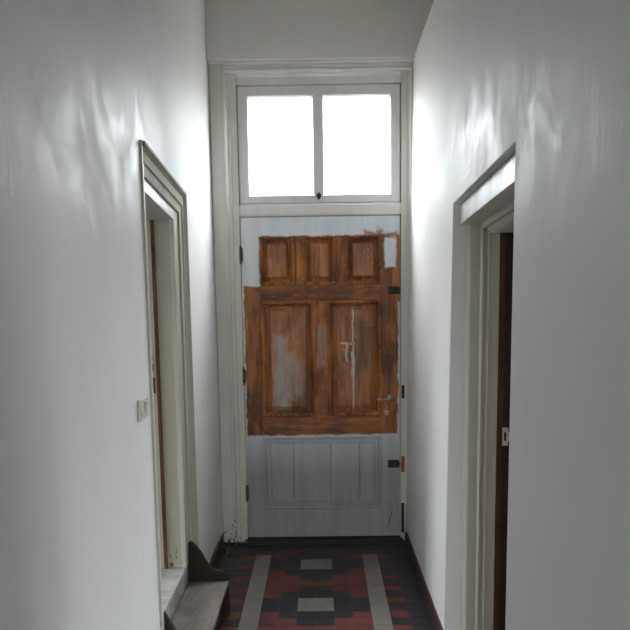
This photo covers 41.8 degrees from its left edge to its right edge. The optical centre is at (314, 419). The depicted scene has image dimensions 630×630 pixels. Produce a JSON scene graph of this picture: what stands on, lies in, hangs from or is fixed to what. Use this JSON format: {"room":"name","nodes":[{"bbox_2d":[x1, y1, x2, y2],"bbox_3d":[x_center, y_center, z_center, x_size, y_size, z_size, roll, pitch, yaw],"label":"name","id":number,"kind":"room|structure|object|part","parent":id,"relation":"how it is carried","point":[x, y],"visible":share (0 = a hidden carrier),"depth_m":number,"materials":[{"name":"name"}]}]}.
{"room":"entrance hallway","nodes":[
{"label":"entrance hallway","id":0,"kind":"room"},
{"bbox_2d":[0,0,222,629],"bbox_3d":[-0.874,-0.554,1.279,0.343,4.100,8.680,-1,8,1],"label":"wall","id":1,"kind":"structure","parent":0,"point":[82,82],"depth_m":2.51,"materials":[{"name":"white paint"}]},
{"bbox_2d":[137,396,148,420],"bbox_3d":[-0.669,-0.045,3.222,0.020,0.082,0.144,-1,8,1],"label":"light switch","id":2,"kind":"object","parent":1,"relation":"attached to","point":[142,404],"visible":1,"depth_m":3.18,"materials":[{"name":"beige plastic"}]},
{"bbox_2d":[139,140,198,626],"bbox_3d":[-0.837,-0.178,3.896,0.366,2.014,1.020,-1,8,1],"label":"door frame","id":3,"kind":"structure","parent":1,"relation":"attached to","point":[165,200],"depth_m":4.19,"materials":[{"name":"beige paint"}]},
{"bbox_3d":[-0.679,-0.112,3.425,0.022,2.014,0.070,-1,8,1],"label":"casing","id":4,"kind":"part","parent":3,"relation":"part of","materials":[{"name":"beige paint"}]},
{"bbox_3d":[-0.822,-0.281,4.172,0.020,0.120,0.003,-1,8,1],"label":"strike plate","id":5,"kind":"part","parent":3,"relation":"part of","materials":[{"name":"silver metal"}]},
{"bbox_3d":[-0.909,-0.164,4.260,0.215,1.882,0.136,-1,8,1],"label":"post","id":6,"kind":"part","parent":3,"relation":"part of","materials":[{"name":"white paint"}]},
{"bbox_3d":[-0.734,-0.166,4.256,0.100,1.882,0.140,-1,8,1],"label":"frame post","id":7,"kind":"part","parent":3,"relation":"part of","materials":[{"name":"beige paint"}]},
{"bbox_3d":[-0.666,-0.206,4.346,0.033,1.934,0.120,-1,8,1],"label":"casing","id":8,"kind":"part","parent":3,"relation":"part of","materials":[{"name":"beige paint"}]},
{"bbox_2d":[161,564,188,629],"bbox_3d":[-0.834,0.944,4.056,0.316,0.250,0.850,-1,8,1],"label":"sill","id":9,"kind":"structure","parent":1,"relation":"attached to","point":[175,581],"depth_m":4.09,"materials":[{"name":"white stone"}]},
{"bbox_2d":[209,533,223,567],"bbox_3d":[-0.649,0.905,5.150,0.027,0.085,1.120,-1,8,1],"label":"baseboard","id":10,"kind":"structure","parent":1,"relation":"attached to","point":[216,553],"depth_m":5.37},
{"bbox_2d":[205,0,433,61],"bbox_3d":[0.184,-2.761,5.257,1.757,0.913,0.155,-1,8,1],"label":"wall","id":11,"kind":"structure","parent":0,"point":[236,30],"depth_m":5.22,"materials":[{"name":"paint"}]},
{"bbox_2d":[208,58,413,542],"bbox_3d":[-0.004,-0.731,5.560,1.312,3.187,0.145,-1,8,1],"label":"door frame","id":12,"kind":"structure","parent":11,"relation":"attached to","point":[224,76],"depth_m":5.44,"materials":[{"name":"beige paint"}]},
{"bbox_3d":[-0.025,-2.269,5.295,1.310,0.066,0.065,-1,8,1],"label":"head moulding","id":13,"kind":"part","parent":12,"relation":"part of","materials":[{"name":"white paint"}]},
{"bbox_2d":[239,215,399,536],"bbox_3d":[0.043,-0.265,5.614,1.070,2.185,0.098,-1,8,1],"label":"door","id":14,"kind":"structure","parent":12,"relation":"in","point":[321,295],"depth_m":5.62,"materials":[{"name":"brown wood"}]},
{"bbox_3d":[-0.254,-1.064,5.516,0.239,0.327,0.039,-1,8,1],"label":"panel","id":15,"kind":"part","parent":14,"relation":"part of","materials":[{"name":"brown wood"}]},
{"bbox_3d":[-0.178,-0.413,5.611,0.372,0.784,0.040,-1,8,1],"label":"panel","id":16,"kind":"part","parent":14,"relation":"part of","materials":[{"name":"brown wood"}]},
{"bbox_3d":[0.030,-1.068,5.514,0.217,0.327,0.039,-1,8,1],"label":"panel","id":17,"kind":"part","parent":14,"relation":"part of","materials":[{"name":"brown wood"}]},
{"bbox_3d":[0.033,-1.287,5.492,0.806,0.126,0.042,-1,8,1],"label":"rail","id":18,"kind":"part","parent":14,"relation":"part of","materials":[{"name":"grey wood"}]},
{"bbox_3d":[0.039,-0.857,5.555,0.806,0.115,0.042,-1,8,1],"label":"rail","id":19,"kind":"part","parent":14,"relation":"part of","materials":[{"name":"brown wood"}]},
{"bbox_3d":[0.051,0.036,5.686,0.806,0.146,0.042,-1,8,1],"label":"rail","id":20,"kind":"part","parent":14,"relation":"part of","materials":[{"name":"brown wood"}]},
{"bbox_3d":[0.056,0.360,5.722,0.814,0.514,0.040,-1,8,1],"label":"panel","id":21,"kind":"part","parent":14,"relation":"part of","materials":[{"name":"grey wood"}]},
{"bbox_3d":[0.060,0.711,5.785,0.806,0.205,0.042,-1,8,1],"label":"rail","id":22,"kind":"part","parent":14,"relation":"part of","materials":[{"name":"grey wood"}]},
{"bbox_3d":[0.270,-0.419,5.607,0.368,0.784,0.040,-1,8,1],"label":"panel","id":23,"kind":"part","parent":14,"relation":"part of","materials":[{"name":"brown wood"}]},
{"bbox_3d":[0.320,-1.071,5.511,0.250,0.327,0.039,-1,8,1],"label":"panel","id":24,"kind":"part","parent":14,"relation":"part of","materials":[{"name":"brown wood"}]},
{"bbox_3d":[0.479,-0.145,5.607,0.121,0.048,0.057,-1,8,1],"label":"handle","id":25,"kind":"part","parent":14,"relation":"part of","materials":[{"name":"metal"}]},
{"bbox_3d":[0.033,-1.396,5.481,1.066,0.080,0.088,-1,8,1],"label":"transom rail","id":26,"kind":"part","parent":12,"relation":"part of","materials":[{"name":"white paint"}]},
{"bbox_3d":[0.610,0.679,5.731,0.020,0.210,0.013,-1,8,1],"label":"broken moulding","id":27,"kind":"part","parent":12,"relation":"part of","materials":[{"name":"wood"}]},
{"bbox_2d":[237,84,399,203],"bbox_3d":[0.027,-1.804,5.407,1.058,0.742,0.067,-1,8,1],"label":"window","id":28,"kind":"structure","parent":11,"relation":"in","point":[317,93],"depth_m":5.39,"materials":[{"name":"white paint"}]},
{"bbox_2d":[215,540,433,629],"bbox_3d":[0.157,1.512,1.425,1.850,0.061,8.816,-1,8,1],"label":"floor","id":29,"kind":"structure","parent":0,"point":[365,586],"depth_m":4.83,"materials":[{"name":"tile"}]},
{"bbox_2d":[164,541,229,629],"bbox_3d":[-0.564,0.907,3.998,0.221,0.413,0.848,-1,8,1],"label":"wooden step","id":30,"kind":"structure","parent":29,"relation":"on","point":[205,601],"depth_m":4.19,"materials":[{"name":"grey wood"}]},
{"bbox_3d":[-0.553,0.999,3.594,0.195,0.347,0.022,-1,8,1],"label":"panel","id":31,"kind":"part","parent":30,"relation":"part of","materials":[{"name":"brown wood"}]},
{"bbox_3d":[-0.566,0.848,4.406,0.211,0.413,0.022,-1,8,1],"label":"panel","id":32,"kind":"part","parent":30,"relation":"part of","materials":[{"name":"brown wood"}]},
{"bbox_2d":[220,539,237,555],"bbox_3d":[-0.580,0.860,5.580,0.111,0.062,0.232,-1,8,1],"label":"rubble","id":33,"kind":"object","parent":29,"relation":"on","point":[232,552],"visible":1,"depth_m":5.57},
{"bbox_2d":[224,535,404,545],"bbox_3d":[0.018,0.839,5.794,1.312,0.032,0.218,-1,8,1],"label":"threshold","id":34,"kind":"object","parent":29,"relation":"on","point":[309,540],"visible":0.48,"depth_m":5.72,"materials":[{"name":"black stone"}]},
{"bbox_2d":[406,0,629,629],"bbox_3d":[0.814,-0.575,1.264,0.480,4.100,8.680,-1,8,1],"label":"wall","id":35,"kind":"structure","parent":0,"point":[544,83],"depth_m":2.24,"materials":[{"name":"white paint"}]},
{"bbox_2d":[405,531,442,629],"bbox_3d":[0.623,0.932,4.827,0.023,0.090,1.710,-1,8,1],"label":"baseboard","id":36,"kind":"structure","parent":35,"relation":"attached to","point":[437,625],"depth_m":4.65,"materials":[{"name":"brown wood"}]},
{"bbox_2d":[460,154,514,629],"bbox_3d":[0.864,0.130,3.233,0.414,2.133,1.203,-1,8,1],"label":"door frame","id":37,"kind":"structure","parent":35,"relation":"attached to","point":[487,214],"depth_m":3.77,"materials":[{"name":"white paint"}]},
{"bbox_3d":[0.838,-0.825,3.084,0.218,0.166,1.127,-1,8,1],"label":"head moulding","id":38,"kind":"part","parent":37,"relation":"part of","materials":[{"name":"beige paint"}]},
{"bbox_3d":[0.887,0.076,3.785,0.056,0.084,0.004,-1,8,1],"label":"strike plate","id":39,"kind":"part","parent":37,"relation":"part of","materials":[{"name":"silver metal"}]},
{"bbox_3d":[0.968,0.116,3.815,0.216,1.989,0.046,-1,8,1],"label":"post","id":40,"kind":"part","parent":37,"relation":"part of","materials":[{"name":"brown wood"}]}
]}

